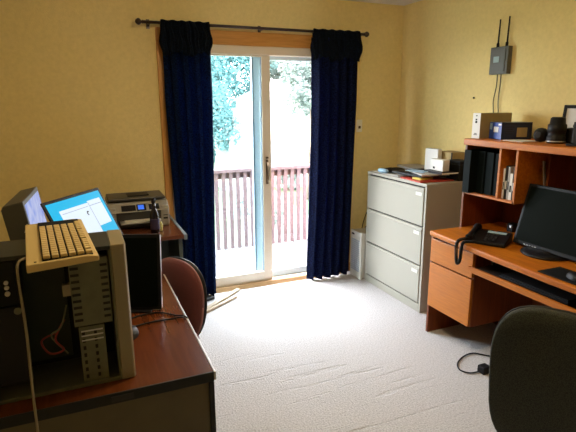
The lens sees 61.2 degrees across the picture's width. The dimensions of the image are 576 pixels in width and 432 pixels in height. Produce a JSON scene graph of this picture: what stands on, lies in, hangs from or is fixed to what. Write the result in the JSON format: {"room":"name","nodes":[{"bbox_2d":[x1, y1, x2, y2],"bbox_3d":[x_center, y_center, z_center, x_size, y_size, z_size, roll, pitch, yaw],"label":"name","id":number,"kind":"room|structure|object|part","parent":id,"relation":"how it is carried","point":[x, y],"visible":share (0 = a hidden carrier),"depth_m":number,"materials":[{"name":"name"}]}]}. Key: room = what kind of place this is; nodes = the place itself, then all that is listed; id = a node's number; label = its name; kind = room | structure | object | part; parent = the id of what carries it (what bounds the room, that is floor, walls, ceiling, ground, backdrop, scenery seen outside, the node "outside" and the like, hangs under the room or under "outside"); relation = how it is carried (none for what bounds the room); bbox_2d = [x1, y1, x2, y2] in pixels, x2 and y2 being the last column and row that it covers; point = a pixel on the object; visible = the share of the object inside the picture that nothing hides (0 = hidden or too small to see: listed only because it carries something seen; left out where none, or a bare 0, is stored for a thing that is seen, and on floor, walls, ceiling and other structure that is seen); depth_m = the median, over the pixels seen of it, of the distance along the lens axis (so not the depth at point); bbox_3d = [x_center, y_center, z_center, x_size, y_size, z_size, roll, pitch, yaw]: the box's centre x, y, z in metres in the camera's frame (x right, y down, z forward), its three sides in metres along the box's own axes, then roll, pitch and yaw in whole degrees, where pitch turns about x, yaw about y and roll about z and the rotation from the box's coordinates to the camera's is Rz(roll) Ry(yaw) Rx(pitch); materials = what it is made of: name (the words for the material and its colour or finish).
{"room":"home office","nodes":[
{"label":"home office","id":0,"kind":"room"},
{"bbox_2d":[0,0,403,261],"bbox_3d":[-0.729,-0.541,3.997,4.090,2.440,0.140,-6,14,-22],"label":"wall","id":1,"kind":"structure","parent":0,"point":[80,103],"depth_m":3.59,"materials":[{"name":"paint"}]},
{"bbox_2d":[156,42,174,219],"bbox_3d":[-0.950,-0.304,3.867,0.060,2.040,0.018,-6,14,-22],"label":"trim","id":2,"kind":"structure","parent":1,"relation":"attached to","point":[165,142],"depth_m":3.78,"materials":[{"name":"brown wood"}]},
{"bbox_2d":[155,27,311,47],"bbox_3d":[-0.201,-1.425,3.936,1.700,0.105,0.018,-6,14,-22],"label":"trim","id":3,"kind":"structure","parent":1,"relation":"attached to","point":[220,37],"depth_m":3.91,"materials":[{"name":"brown wood"}]},
{"bbox_2d":[135,18,368,36],"bbox_3d":[-0.208,-1.481,3.867,1.945,0.065,0.113,-6,14,-22],"label":"curtain rod","id":4,"kind":"object","parent":1,"relation":"attached to","point":[138,21],"visible":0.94,"depth_m":3.78,"materials":[{"name":"black metal"}]},
{"bbox_2d":[159,19,215,295],"bbox_3d":[-0.752,-0.378,3.837,0.397,2.183,0.130,-6,14,-22],"label":"curtain","id":5,"kind":"object","parent":4,"relation":"hanging from","point":[186,46],"visible":0.88,"depth_m":3.78,"materials":[{"name":"blue fabric"}]},
{"bbox_2d":[306,28,362,280],"bbox_3d":[0.407,-0.495,4.318,0.512,2.183,0.134,-6,14,-22],"label":"curtain","id":6,"kind":"object","parent":4,"relation":"hanging from","point":[335,54],"visible":1,"depth_m":4.29,"materials":[{"name":"blue fabric"}]},
{"bbox_2d":[173,44,341,294],"bbox_3d":[-0.224,-0.390,4.218,1.560,2.040,0.185,-6,14,-22],"label":"door","id":7,"kind":"structure","parent":1,"relation":"in","point":[263,274],"depth_m":4.20,"materials":[{"name":"beige plastic"}]},
{"bbox_3d":[-0.528,-0.338,4.083,0.816,1.941,0.040,-6,14,-22],"label":"sliding panel","id":8,"kind":"part","parent":7,"relation":"part of","materials":[{"name":"clear glass"}]},
{"bbox_3d":[-0.171,-0.376,4.179,0.020,0.210,0.053,-6,14,-22],"label":"handle","id":9,"kind":"part","parent":7,"relation":"part of","materials":[{"name":"gold metal"}]},
{"bbox_3d":[0.076,-0.413,4.392,0.799,1.941,0.038,-6,14,-22],"label":"fixed panel","id":10,"kind":"part","parent":7,"relation":"part of","materials":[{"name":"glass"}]},
{"bbox_2d":[356,120,361,131],"bbox_3d":[0.653,-0.823,4.451,0.060,0.110,0.016,-6,14,-22],"label":"light switch","id":11,"kind":"object","parent":1,"relation":"attached to","point":[358,122],"visible":1,"depth_m":4.45,"materials":[{"name":"white plastic"}]},
{"bbox_2d":[199,271,496,431],"bbox_3d":[0.327,1.260,1.891,4.090,0.120,5.490,-6,14,-22],"label":"floor","id":12,"kind":"structure","parent":0,"point":[340,353],"depth_m":3.06,"materials":[{"name":"carpet"}]},
{"bbox_2d":[0,274,215,431],"bbox_3d":[-1.100,0.787,2.051,1.295,0.741,1.386,-6,14,-22],"label":"office desk","id":13,"kind":"object","parent":12,"relation":"on","point":[172,389],"visible":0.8,"depth_m":1.56,"materials":[{"name":"red laminate"}]},
{"bbox_2d":[1,187,46,240],"bbox_3d":[-1.119,0.129,2.209,0.198,0.470,0.403,-5,14,-19],"label":"monitor","id":14,"kind":"object","parent":13,"relation":"on","point":[24,208],"visible":0.21,"depth_m":1.99,"materials":[{"name":"grey plastic"}]},
{"bbox_2d":[0,229,135,404],"bbox_3d":[-0.741,0.302,1.512,0.475,0.446,0.189,-6,14,-22],"label":"case","id":15,"kind":"object","parent":13,"relation":"on","point":[79,321],"visible":0.99,"depth_m":1.50,"materials":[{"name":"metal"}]},
{"bbox_2d":[16,219,98,431],"bbox_3d":[-0.677,0.650,1.571,0.229,1.218,0.490,-7,15,-27],"label":"keyboard","id":16,"kind":"object","parent":15,"relation":"on","point":[53,244],"visible":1,"depth_m":1.34,"materials":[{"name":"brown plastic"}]},
{"bbox_2d":[40,188,122,233],"bbox_3d":[-0.873,0.149,2.087,0.180,0.484,0.370,3,13,12],"label":"monitor","id":17,"kind":"object","parent":13,"relation":"on","point":[89,206],"visible":0.43,"depth_m":2.07,"materials":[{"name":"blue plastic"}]},
{"bbox_3d":[-0.847,0.936,1.445,1.270,0.685,0.018,-6,14,-22],"label":"panel","id":18,"kind":"part","parent":13,"relation":"part of","materials":[{"name":"brown wood"}]},
{"bbox_3d":[-0.504,0.554,1.487,0.065,0.018,0.003,-6,14,-22],"label":"edge plate","id":19,"kind":"part","parent":13,"relation":"part of","materials":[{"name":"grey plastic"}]},
{"bbox_2d":[132,325,138,339],"bbox_3d":[-0.598,0.435,1.848,0.060,0.032,0.104,-3,13,-13],"label":"mouse","id":20,"kind":"object","parent":13,"relation":"on","point":[134,328],"visible":0.28,"depth_m":1.83,"materials":[{"name":"grey plastic"}]},
{"bbox_2d":[122,234,188,326],"bbox_3d":[-0.659,0.297,1.986,0.518,0.402,0.261,-1,13,-3],"label":"flat panel","id":21,"kind":"object","parent":13,"relation":"on","point":[143,251],"visible":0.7,"depth_m":2.05,"materials":[{"name":"black plastic"}]},
{"bbox_3d":[-0.545,0.450,2.006,0.280,0.093,0.087,-3,14,-13],"label":"power cord","id":22,"kind":"part","parent":21,"relation":"part of","materials":[{"name":"black plastic"}]},
{"bbox_3d":[-0.519,0.443,1.950,0.251,0.054,0.036,-5,14,-20],"label":"power cord","id":23,"kind":"part","parent":21,"relation":"part of","materials":[{"name":"black plastic"}]},
{"bbox_3d":[-0.254,0.886,1.691,0.018,0.705,0.026,-6,14,-22],"label":"corner post","id":24,"kind":"part","parent":13,"relation":"part of","materials":[{"name":"black"}]},
{"bbox_2d":[121,214,186,259],"bbox_3d":[-1.253,0.455,3.474,0.962,0.742,0.700,-6,14,-22],"label":"desk","id":25,"kind":"object","parent":12,"relation":"on","point":[172,234],"visible":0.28,"depth_m":3.38,"materials":[{"name":"red laminate"}]},
{"bbox_2d":[105,190,169,228],"bbox_3d":[-1.091,-0.048,3.526,0.413,0.214,0.395,-6,14,-22],"label":"printer","id":26,"kind":"object","parent":25,"relation":"on","point":[129,209],"visible":0.76,"depth_m":3.43,"materials":[{"name":"grey plastic"}]},
{"bbox_3d":[-1.109,-0.053,3.386,0.095,0.034,0.038,-6,14,-22],"label":"button panel","id":27,"kind":"part","parent":26,"relation":"part of","materials":[{"name":"black plastic"}]},
{"bbox_2d":[120,221,149,225],"bbox_3d":[-1.034,0.039,3.406,0.260,0.010,0.100,-6,14,-22],"label":"paper tray","id":28,"kind":"object","parent":26,"relation":"on","point":[122,223],"depth_m":3.37,"materials":[{"name":"silver"}]},
{"bbox_3d":[-1.117,-0.147,3.561,0.390,0.019,0.260,-6,14,-22],"label":"scanner lid","id":29,"kind":"part","parent":26,"relation":"part of","materials":[{"name":"grey plastic"}]},
{"bbox_3d":[-0.950,-0.069,3.452,0.070,0.034,0.038,-6,14,-22],"label":"button panel","id":30,"kind":"part","parent":26,"relation":"part of","materials":[{"name":"black plastic"}]},
{"bbox_2d":[150,198,159,232],"bbox_3d":[-0.902,-0.005,3.287,0.063,0.238,0.063,-6,14,-22],"label":"bottle","id":31,"kind":"object","parent":25,"relation":"on","point":[154,216],"visible":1,"depth_m":3.27,"materials":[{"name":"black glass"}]},
{"bbox_2d":[159,218,162,230],"bbox_3d":[-0.878,0.057,3.356,0.028,0.085,0.028,-6,14,-22],"label":"glue bottle","id":32,"kind":"object","parent":25,"relation":"on","point":[161,223],"visible":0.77,"depth_m":3.35,"materials":[{"name":"yellow plastic"}]},
{"bbox_3d":[-1.294,0.377,3.546,0.855,0.561,0.015,-6,14,-22],"label":"panel","id":33,"kind":"part","parent":25,"relation":"part of","materials":[{"name":"grey metal"}]},
{"bbox_3d":[-0.853,0.426,3.659,0.025,0.711,0.650,-6,14,-22],"label":"panel","id":34,"kind":"part","parent":25,"relation":"part of","materials":[{"name":"grey metal"}]},
{"bbox_2d":[161,256,206,337],"bbox_3d":[-0.681,0.655,2.427,0.528,0.822,0.543,8,15,31],"label":"chair","id":35,"kind":"object","parent":12,"relation":"on","point":[186,280],"visible":0.25,"depth_m":2.45,"materials":[{"name":"red fabric"}]},
{"bbox_2d":[207,295,214,300],"bbox_3d":[-0.677,0.687,4.040,0.130,0.025,0.060,-12,18,-42],"label":"floor vent","id":36,"kind":"object","parent":12,"relation":"in","point":[209,297],"visible":0.49,"depth_m":4.05,"materials":[{"name":"grey plastic"}]},
{"bbox_2d":[207,295,237,312],"bbox_3d":[-0.539,0.713,3.941,0.024,0.020,0.380,8,16,33],"label":"wooden slat","id":37,"kind":"object","parent":12,"relation":"on","point":[235,296],"visible":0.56,"depth_m":3.93,"materials":[{"name":"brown wood"}]},
{"bbox_2d":[207,288,239,308],"bbox_3d":[-0.539,0.688,4.045,0.034,0.020,0.470,6,15,26],"label":"wooden slat","id":38,"kind":"object","parent":12,"relation":"on","point":[236,290],"visible":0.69,"depth_m":4.05,"materials":[{"name":"brown wood"}]},
{"bbox_2d":[350,228,365,279],"bbox_3d":[0.830,0.333,4.610,0.454,0.445,0.186,-6,14,-22],"label":"space heater","id":39,"kind":"object","parent":12,"relation":"on","point":[358,236],"visible":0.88,"depth_m":4.49,"materials":[{"name":"grey plastic"}]},
{"bbox_2d":[351,237,359,271],"bbox_3d":[0.623,0.358,4.525,0.004,0.296,0.140,-6,14,-22],"label":"grille","id":40,"kind":"object","parent":39,"relation":"attached to","point":[355,241],"depth_m":4.52,"materials":[{"name":"grey plastic"}]},
{"bbox_2d":[365,168,462,312],"bbox_3d":[1.079,0.158,4.114,0.494,1.010,0.804,-6,14,-22],"label":"file cabinet","id":41,"kind":"object","parent":12,"relation":"on","point":[402,213],"visible":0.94,"depth_m":3.86,"materials":[{"name":"grey metal"}]},
{"bbox_2d":[374,171,407,176],"bbox_3d":[0.870,-0.358,4.093,0.140,0.003,0.360,-6,14,-22],"label":"sheet","id":42,"kind":"object","parent":41,"relation":"on","point":[388,173],"visible":0.51,"depth_m":4.02,"materials":[{"name":"white paper"}]},
{"bbox_2d":[378,167,403,172],"bbox_3d":[0.881,-0.391,4.144,0.225,0.044,0.181,-8,15,-30],"label":"pouch","id":43,"kind":"object","parent":42,"relation":"on","point":[390,169],"visible":0.76,"depth_m":4.10,"materials":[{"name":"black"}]},
{"bbox_3d":[0.865,0.452,4.088,0.026,0.293,0.748,-6,14,-22],"label":"drawer","id":44,"kind":"part","parent":41,"relation":"part of","materials":[{"name":"grey metal"}]},
{"bbox_3d":[0.863,0.154,4.019,0.026,0.293,0.748,-6,14,-22],"label":"drawer","id":45,"kind":"part","parent":41,"relation":"part of","materials":[{"name":"grey metal"}]},
{"bbox_3d":[0.862,-0.140,3.951,0.026,0.287,0.748,-6,14,-22],"label":"drawer","id":46,"kind":"part","parent":41,"relation":"part of","materials":[{"name":"grey metal"}]},
{"bbox_2d":[400,176,453,182],"bbox_3d":[1.074,-0.288,3.775,0.300,0.008,0.270,-5,14,-19],"label":"folder","id":47,"kind":"object","parent":41,"relation":"on","point":[437,178],"visible":0.74,"depth_m":3.71,"materials":[{"name":"red paper"}]},
{"bbox_2d":[392,168,444,177],"bbox_3d":[1.037,-0.343,3.879,0.251,0.018,0.331,-7,15,-28],"label":"magazine","id":48,"kind":"object","parent":47,"relation":"on","point":[403,172],"visible":0.61,"depth_m":3.84,"materials":[{"name":"black paper"}]},
{"bbox_2d":[409,171,438,175],"bbox_3d":[1.094,-0.336,3.783,0.221,0.010,0.241,-2,13,-9],"label":"paper stack","id":49,"kind":"object","parent":48,"relation":"on","point":[418,173],"visible":0.44,"depth_m":3.67,"materials":[{"name":"grey paper"}]},
{"bbox_2d":[405,169,427,172],"bbox_3d":[1.020,-0.354,3.825,0.101,0.005,0.171,-12,18,-42],"label":"brochure","id":50,"kind":"object","parent":49,"relation":"on","point":[411,170],"visible":0.81,"depth_m":3.83,"materials":[{"name":"blue paper"}]},
{"bbox_2d":[424,169,457,174],"bbox_3d":[1.183,-0.341,3.748,0.171,0.014,0.221,-5,14,-20],"label":"document tray","id":51,"kind":"object","parent":49,"relation":"on","point":[428,170],"visible":0.68,"depth_m":3.67,"materials":[{"name":"black plastic"}]},
{"bbox_2d":[430,158,449,171],"bbox_3d":[1.170,-0.394,3.753,0.061,0.085,0.150,-5,14,-19],"label":"box","id":52,"kind":"object","parent":51,"relation":"on","point":[442,165],"visible":1,"depth_m":3.71,"materials":[{"name":"white cardboard"}]},
{"bbox_2d":[412,177,432,179],"bbox_3d":[1.031,-0.290,3.733,0.130,0.014,0.090,-9,16,-32],"label":"notepad","id":53,"kind":"object","parent":47,"relation":"on","point":[415,178],"visible":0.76,"depth_m":3.70,"materials":[{"name":"yellow paper"}]},
{"bbox_2d":[424,148,441,168],"bbox_3d":[1.176,-0.438,3.952,0.040,0.218,0.150,-6,14,-24],"label":"box","id":54,"kind":"object","parent":41,"relation":"on","point":[430,153],"visible":0.63,"depth_m":3.94,"materials":[{"name":"white cardboard"}]},
{"bbox_2d":[442,150,464,176],"bbox_3d":[1.301,-0.414,3.890,0.121,0.200,0.170,-5,14,-20],"label":"carton","id":55,"kind":"object","parent":41,"relation":"on","point":[449,154],"visible":0.3,"depth_m":3.81,"materials":[{"name":"brown cardboard"}]},
{"bbox_2d":[446,159,463,180],"bbox_3d":[1.311,-0.354,3.741,0.122,0.150,0.132,-7,15,-26],"label":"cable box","id":56,"kind":"object","parent":41,"relation":"on","point":[456,165],"visible":0.63,"depth_m":3.69,"materials":[{"name":"black plastic"}]},
{"bbox_3d":[1.102,-0.381,4.145,0.200,0.020,0.200,11,17,41],"label":"case","id":57,"kind":"object","parent":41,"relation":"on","visible":0},
{"bbox_2d":[397,164,424,169],"bbox_3d":[1.109,-0.426,4.248,0.201,0.018,0.301,-3,13,-13],"label":"newspaper","id":58,"kind":"object","parent":57,"relation":"on","point":[406,166],"visible":0.62,"depth_m":4.24,"materials":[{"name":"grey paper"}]},
{"bbox_2d":[457,352,489,374],"bbox_3d":[1.218,0.892,3.088,0.204,0.045,0.431,10,17,37],"label":"charger","id":59,"kind":"object","parent":12,"relation":"on","point":[483,368],"visible":0.87,"depth_m":2.94,"materials":[{"name":"black plastic"}]},
{"bbox_2d":[425,222,575,331],"bbox_3d":[1.598,0.625,2.683,0.710,0.745,1.853,-6,14,-22],"label":"computer desk","id":60,"kind":"object","parent":12,"relation":"on","point":[470,293],"visible":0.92,"depth_m":3.10,"materials":[{"name":"brown wood"}]},
{"bbox_3d":[1.271,0.450,3.519,0.620,0.709,0.019,-6,14,-22],"label":"panel","id":61,"kind":"part","parent":60,"relation":"part of","materials":[{"name":"brown wood"}]},
{"bbox_3d":[1.067,0.510,3.232,0.019,0.315,0.392,-6,14,-22],"label":"drawer","id":62,"kind":"part","parent":60,"relation":"part of","materials":[{"name":"brown wood"}]},
{"bbox_3d":[1.066,0.269,3.176,0.019,0.160,0.392,-6,14,-22],"label":"drawer","id":63,"kind":"part","parent":60,"relation":"part of","materials":[{"name":"brown wood"}]},
{"bbox_2d":[454,223,512,264],"bbox_3d":[1.210,0.185,3.021,0.275,0.225,0.289,9,16,36],"label":"desk phone","id":64,"kind":"object","parent":60,"relation":"on","point":[477,235],"visible":1,"depth_m":2.99,"materials":[{"name":"black plastic"}]},
{"bbox_3d":[1.091,0.211,2.999,0.127,0.185,0.070,-1,13,-4],"label":"coiled cord","id":65,"kind":"part","parent":64,"relation":"part of","materials":[{"name":"black plastic"}]},
{"bbox_3d":[1.429,0.431,3.159,0.602,0.509,0.016,-6,14,-22],"label":"panel","id":66,"kind":"part","parent":60,"relation":"part of","materials":[{"name":"brown wood"}]},
{"bbox_2d":[507,223,517,231],"bbox_3d":[1.509,0.077,3.271,0.063,0.054,0.045,-6,14,-22],"label":"power adapter","id":67,"kind":"object","parent":60,"relation":"on","point":[511,227],"visible":0.9,"depth_m":3.25,"materials":[{"name":"black plastic"}]},
{"bbox_2d":[460,138,575,226],"bbox_3d":[1.730,-0.052,2.597,0.407,0.611,1.836,-6,14,-22],"label":"hutch","id":68,"kind":"object","parent":60,"relation":"on","point":[527,158],"visible":0.58,"depth_m":3.01,"materials":[{"name":"brown wood"}]},
{"bbox_2d":[462,148,495,192],"bbox_3d":[1.298,-0.309,3.310,0.220,0.285,0.058,-6,14,-22],"label":"ring binder","id":69,"kind":"object","parent":68,"relation":"in","point":[471,155],"visible":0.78,"depth_m":3.26,"materials":[{"name":"black plastic"}]},
{"bbox_3d":[1.380,-0.220,3.415,0.385,0.568,0.017,-6,14,-22],"label":"panel","id":70,"kind":"part","parent":68,"relation":"part of","materials":[{"name":"brown wood"}]},
{"bbox_2d":[475,150,499,193],"bbox_3d":[1.377,-0.299,3.273,0.220,0.281,0.058,-6,14,-22],"label":"ring binder","id":71,"kind":"object","parent":68,"relation":"in","point":[482,158],"visible":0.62,"depth_m":3.23,"materials":[{"name":"black plastic"}]},
{"bbox_2d":[471,113,511,138],"bbox_3d":[1.381,-0.614,3.300,0.278,0.165,0.068,-6,14,-22],"label":"box","id":72,"kind":"object","parent":68,"relation":"on","point":[481,121],"visible":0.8,"depth_m":3.25,"materials":[{"name":"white cardboard"}]},
{"bbox_2d":[484,152,499,195],"bbox_3d":[1.410,-0.284,3.218,0.220,0.277,0.058,-6,14,-22],"label":"ring binder","id":73,"kind":"object","parent":68,"relation":"in","point":[491,156],"visible":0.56,"depth_m":3.17,"materials":[{"name":"black plastic"}]},
{"bbox_2d":[465,192,524,203],"bbox_3d":[1.463,-0.137,3.226,0.369,0.014,0.419,-6,14,-22],"label":"shelf","id":74,"kind":"object","parent":68,"relation":"attached to","point":[497,197],"depth_m":3.09,"materials":[{"name":"brown wood"}]},
{"bbox_2d":[492,154,498,195],"bbox_3d":[1.443,-0.269,3.162,0.220,0.273,0.058,-6,14,-22],"label":"ring binder","id":75,"kind":"object","parent":68,"relation":"in","point":[497,155],"visible":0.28,"depth_m":3.13,"materials":[{"name":"black"}]},
{"bbox_2d":[501,168,505,198],"bbox_3d":[1.419,-0.210,3.092,0.140,0.190,0.014,-6,14,-22],"label":"case","id":76,"kind":"object","parent":68,"relation":"in","point":[504,173],"visible":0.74,"depth_m":3.06,"materials":[{"name":"beige plastic"}]},
{"bbox_2d":[503,165,514,198],"bbox_3d":[1.427,-0.216,3.074,0.140,0.210,0.018,-6,14,-22],"label":"case","id":77,"kind":"object","parent":68,"relation":"in","point":[507,166],"visible":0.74,"depth_m":3.04,"materials":[{"name":"grey plastic"}]},
{"bbox_2d":[506,166,514,199],"bbox_3d":[1.434,-0.210,3.058,0.140,0.205,0.014,-6,14,-22],"label":"case","id":78,"kind":"object","parent":68,"relation":"on","point":[511,169],"visible":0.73,"depth_m":3.02,"materials":[{"name":"grey plastic"}]},
{"bbox_2d":[508,173,512,199],"bbox_3d":[1.442,-0.186,3.045,0.140,0.165,0.020,-6,14,-22],"label":"case","id":79,"kind":"object","parent":68,"relation":"on","point":[511,174],"visible":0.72,"depth_m":3.02,"materials":[{"name":"white plastic"}]},
{"bbox_2d":[489,121,532,139],"bbox_3d":[1.459,-0.561,3.197,0.222,0.108,0.131,-3,13,-11],"label":"product box","id":80,"kind":"object","parent":68,"relation":"on","point":[498,130],"visible":0.99,"depth_m":3.14,"materials":[{"name":"blue"}]},
{"bbox_2d":[511,168,514,200],"bbox_3d":[1.449,-0.200,3.023,0.140,0.200,0.014,-6,14,-22],"label":"case","id":81,"kind":"object","parent":68,"relation":"on","point":[514,168],"visible":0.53,"depth_m":3.00,"materials":[{"name":"grey plastic"}]},
{"bbox_2d":[502,139,536,141],"bbox_3d":[1.446,-0.469,3.031,0.140,0.004,0.150,-6,14,-22],"label":"leaflet","id":82,"kind":"object","parent":68,"relation":"on","point":[514,140],"visible":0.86,"depth_m":3.02,"materials":[{"name":"white paper"}]},
{"bbox_3d":[1.903,-0.052,2.688,0.010,0.568,1.803,-6,14,-22],"label":"panel","id":83,"kind":"part","parent":68,"relation":"part of","materials":[{"name":"brown wood"}]},
{"bbox_2d":[533,128,547,141],"bbox_3d":[1.522,-0.488,2.931,0.088,0.085,0.085,-10,17,-37],"label":"webcam","id":84,"kind":"object","parent":68,"relation":"on","point":[540,134],"visible":0.91,"depth_m":2.90,"materials":[{"name":"black plastic"}]},
{"bbox_2d":[546,117,573,143],"bbox_3d":[1.633,-0.498,2.831,0.234,0.150,0.116,3,14,16],"label":"camera","id":85,"kind":"object","parent":68,"relation":"on","point":[557,128],"visible":0.99,"depth_m":2.81,"materials":[{"name":"black plastic"}]},
{"bbox_2d":[562,105,575,134],"bbox_3d":[1.741,-0.553,2.922,0.046,0.219,0.200,-9,16,-32],"label":"picture frame","id":86,"kind":"object","parent":68,"relation":"on","point":[569,112],"visible":0.43,"depth_m":2.96,"materials":[{"name":"black plastic"}]},
{"bbox_3d":[1.741,-0.553,2.922,0.046,0.219,0.200,-9,16,-32],"label":"frame","id":87,"kind":"part","parent":86,"relation":"part of","materials":[{"name":"black plastic"}]},
{"bbox_2d":[566,122,575,146],"bbox_3d":[1.573,-0.446,2.651,0.060,0.130,0.080,-9,16,-32],"label":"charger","id":88,"kind":"object","parent":68,"relation":"on","point":[573,143],"visible":1,"depth_m":2.65,"materials":[{"name":"black plastic"}]},
{"bbox_3d":[1.847,0.617,2.795,0.015,0.709,1.799,-6,14,-22],"label":"panel","id":89,"kind":"part","parent":60,"relation":"part of","materials":[{"name":"brown wood"}]},
{"bbox_2d":[468,264,575,312],"bbox_3d":[1.598,0.445,2.433,0.488,0.034,1.410,-6,14,-22],"label":"shelf","id":90,"kind":"object","parent":60,"relation":"attached to","point":[491,272],"depth_m":2.74,"materials":[{"name":"brown wood"}]},
{"bbox_2d":[499,271,575,305],"bbox_3d":[1.377,0.383,2.645,0.160,0.026,0.440,-6,14,-22],"label":"keyboard","id":91,"kind":"object","parent":60,"relation":"on","point":[564,297],"visible":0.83,"depth_m":2.60,"materials":[{"name":"black plastic"}]},
{"bbox_2d":[542,161,545,185],"bbox_3d":[1.575,-0.086,2.985,0.020,0.495,0.086,-6,14,-22],"label":"metal strip","id":92,"kind":"object","parent":60,"relation":"on","point":[543,162],"visible":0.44,"depth_m":2.97,"materials":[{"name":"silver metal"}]},
{"bbox_2d":[513,183,575,261],"bbox_3d":[1.478,0.037,2.749,0.270,0.370,0.460,-6,14,-22],"label":"desktop monitor","id":93,"kind":"object","parent":60,"relation":"on","point":[546,226],"visible":1,"depth_m":2.78,"materials":[{"name":"black plastic"}]},
{"bbox_2d":[538,267,575,284],"bbox_3d":[1.397,0.297,2.439,0.165,0.005,0.210,-6,14,-22],"label":"mouse pad","id":94,"kind":"object","parent":60,"relation":"on","point":[560,273],"visible":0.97,"depth_m":2.47,"materials":[{"name":"black"}]},
{"bbox_2d":[566,272,575,281],"bbox_3d":[1.402,0.291,2.378,0.060,0.033,0.104,-1,13,-3],"label":"computer mouse","id":95,"kind":"object","parent":94,"relation":"on","point":[571,275],"visible":1,"depth_m":2.37,"materials":[{"name":"black plastic"}]},
{"bbox_2d":[488,305,575,431],"bbox_3d":[1.097,0.725,1.900,0.528,0.911,0.534,12,18,42],"label":"chair","id":96,"kind":"object","parent":12,"relation":"on","point":[532,365],"visible":1,"depth_m":1.74,"materials":[{"name":"black fabric"}]},
{"bbox_3d":[0.974,0.635,1.742,0.480,0.663,0.128,12,18,42],"label":"frame","id":97,"kind":"part","parent":96,"relation":"part of","materials":[{"name":"black plastic"}]},
{"bbox_2d":[344,0,421,5],"bbox_3d":[0.316,-1.223,1.312,4.090,0.100,5.490,-6,14,-22],"label":"ceiling","id":98,"kind":"structure","parent":0,"point":[391,2],"depth_m":4.20,"materials":[{"name":"beige paint"}]},
{"bbox_2d":[397,0,575,167],"bbox_3d":[2.138,-0.171,2.354,0.140,2.440,5.210,-6,14,-22],"label":"wall","id":99,"kind":"structure","parent":0,"point":[447,45],"depth_m":3.68,"materials":[{"name":"paint"}]},
{"bbox_2d":[489,16,512,112],"bbox_3d":[1.495,-0.982,3.458,0.048,0.805,0.160,-6,14,-22],"label":"router","id":100,"kind":"object","parent":99,"relation":"attached to","point":[500,57],"visible":0.81,"depth_m":3.41,"materials":[{"name":"grey plastic"}]},
{"label":"outside","id":101,"kind":"structure","parent":0,"visible":0},
{"bbox_2d":[215,236,307,276],"bbox_3d":[-0.034,0.523,5.452,10.000,0.100,1.460,-6,14,-22],"label":"deck","id":102,"kind":"object","parent":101,"point":[236,260],"visible":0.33,"depth_m":5.49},
{"bbox_2d":[214,163,309,249],"bbox_3d":[-0.246,-0.129,5.934,7.100,0.948,0.140,-6,14,-22],"label":"deck railing","id":103,"kind":"object","parent":102,"relation":"on","point":[223,174],"visible":0.27,"depth_m":5.85,"materials":[{"name":"brown wood"}]},
{"bbox_3d":[-0.248,-0.534,5.839,7.100,0.115,0.140,-6,14,-22],"label":"rail","id":104,"kind":"part","parent":103,"relation":"part of","materials":[{"name":"brown wood"}]},
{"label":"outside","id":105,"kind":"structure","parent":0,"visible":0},
{"bbox_2d":[218,181,307,243],"bbox_3d":[-1.633,-0.632,22.486,3.650,0.020,18.692,-3,14,-13],"label":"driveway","id":106,"kind":"structure","parent":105,"point":[219,183],"depth_m":18.52,"materials":[{"name":"white"}]},
{"bbox_2d":[213,108,251,187],"bbox_3d":[-2.948,-3.914,27.379,2.200,4.200,3.600,-6,14,-22],"label":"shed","id":107,"kind":"object","parent":106,"relation":"on","point":[240,155],"visible":0.54,"depth_m":25.99,"materials":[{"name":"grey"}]},
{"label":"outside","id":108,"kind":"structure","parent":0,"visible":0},
{"bbox_2d":[214,163,308,246],"bbox_3d":[-5.037,-6.873,49.775,110.000,0.200,84.000,-6,14,-22],"label":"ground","id":109,"kind":"structure","parent":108,"point":[275,188],"depth_m":20.66,"materials":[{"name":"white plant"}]},
{"bbox_2d":[212,81,243,162],"bbox_3d":[-5.518,-7.367,25.235,5.603,11.935,5.156,-6,14,-22],"label":"tree","id":110,"kind":"object","parent":109,"relation":"on","point":[220,117],"visible":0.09,"depth_m":25.19,"materials":[{"name":"green plant"}]},
{"bbox_2d":[211,56,278,156],"bbox_3d":[-5.217,-13.353,35.545,11.319,19.410,11.816,4,14,19],"label":"tree","id":111,"kind":"object","parent":109,"relation":"on","point":[220,65],"visible":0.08,"depth_m":33.37,"materials":[{"name":"green plant"}]},
{"bbox_2d":[233,182,289,226],"bbox_3d":[-1.027,-0.379,17.890,1.926,1.902,2.323,8,15,32],"label":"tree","id":112,"kind":"object","parent":109,"relation":"on","point":[248,191],"visible":0.17,"depth_m":17.81,"materials":[{"name":"green plant"}]},
{"bbox_2d":[231,60,307,101],"bbox_3d":[-0.513,-14.212,43.598,11.386,17.105,8.782,9,16,34],"label":"tree","id":113,"kind":"object","parent":109,"relation":"on","point":[274,74],"visible":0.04,"depth_m":43.83,"materials":[{"name":"green plant"}]},
{"bbox_2d":[233,79,309,187],"bbox_3d":[0.689,-5.530,30.273,6.200,6.000,8.600,-6,14,-22],"label":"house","id":114,"kind":"structure","parent":109,"relation":"on","point":[289,132],"depth_m":26.17,"materials":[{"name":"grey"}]},
{"bbox_2d":[274,164,301,190],"bbox_3d":[-0.003,-1.984,25.488,1.404,1.583,1.495,7,15,29],"label":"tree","id":115,"kind":"object","parent":109,"relation":"on","point":[288,176],"visible":0.23,"depth_m":25.27,"materials":[{"name":"green plant"}]},
{"bbox_2d":[277,61,310,199],"bbox_3d":[1.167,-5.063,22.042,2.840,8.840,3.612,8,15,31],"label":"tree","id":116,"kind":"object","parent":109,"relation":"on","point":[300,83],"visible":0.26,"depth_m":21.36,"materials":[{"name":"green plant"}]}
]}

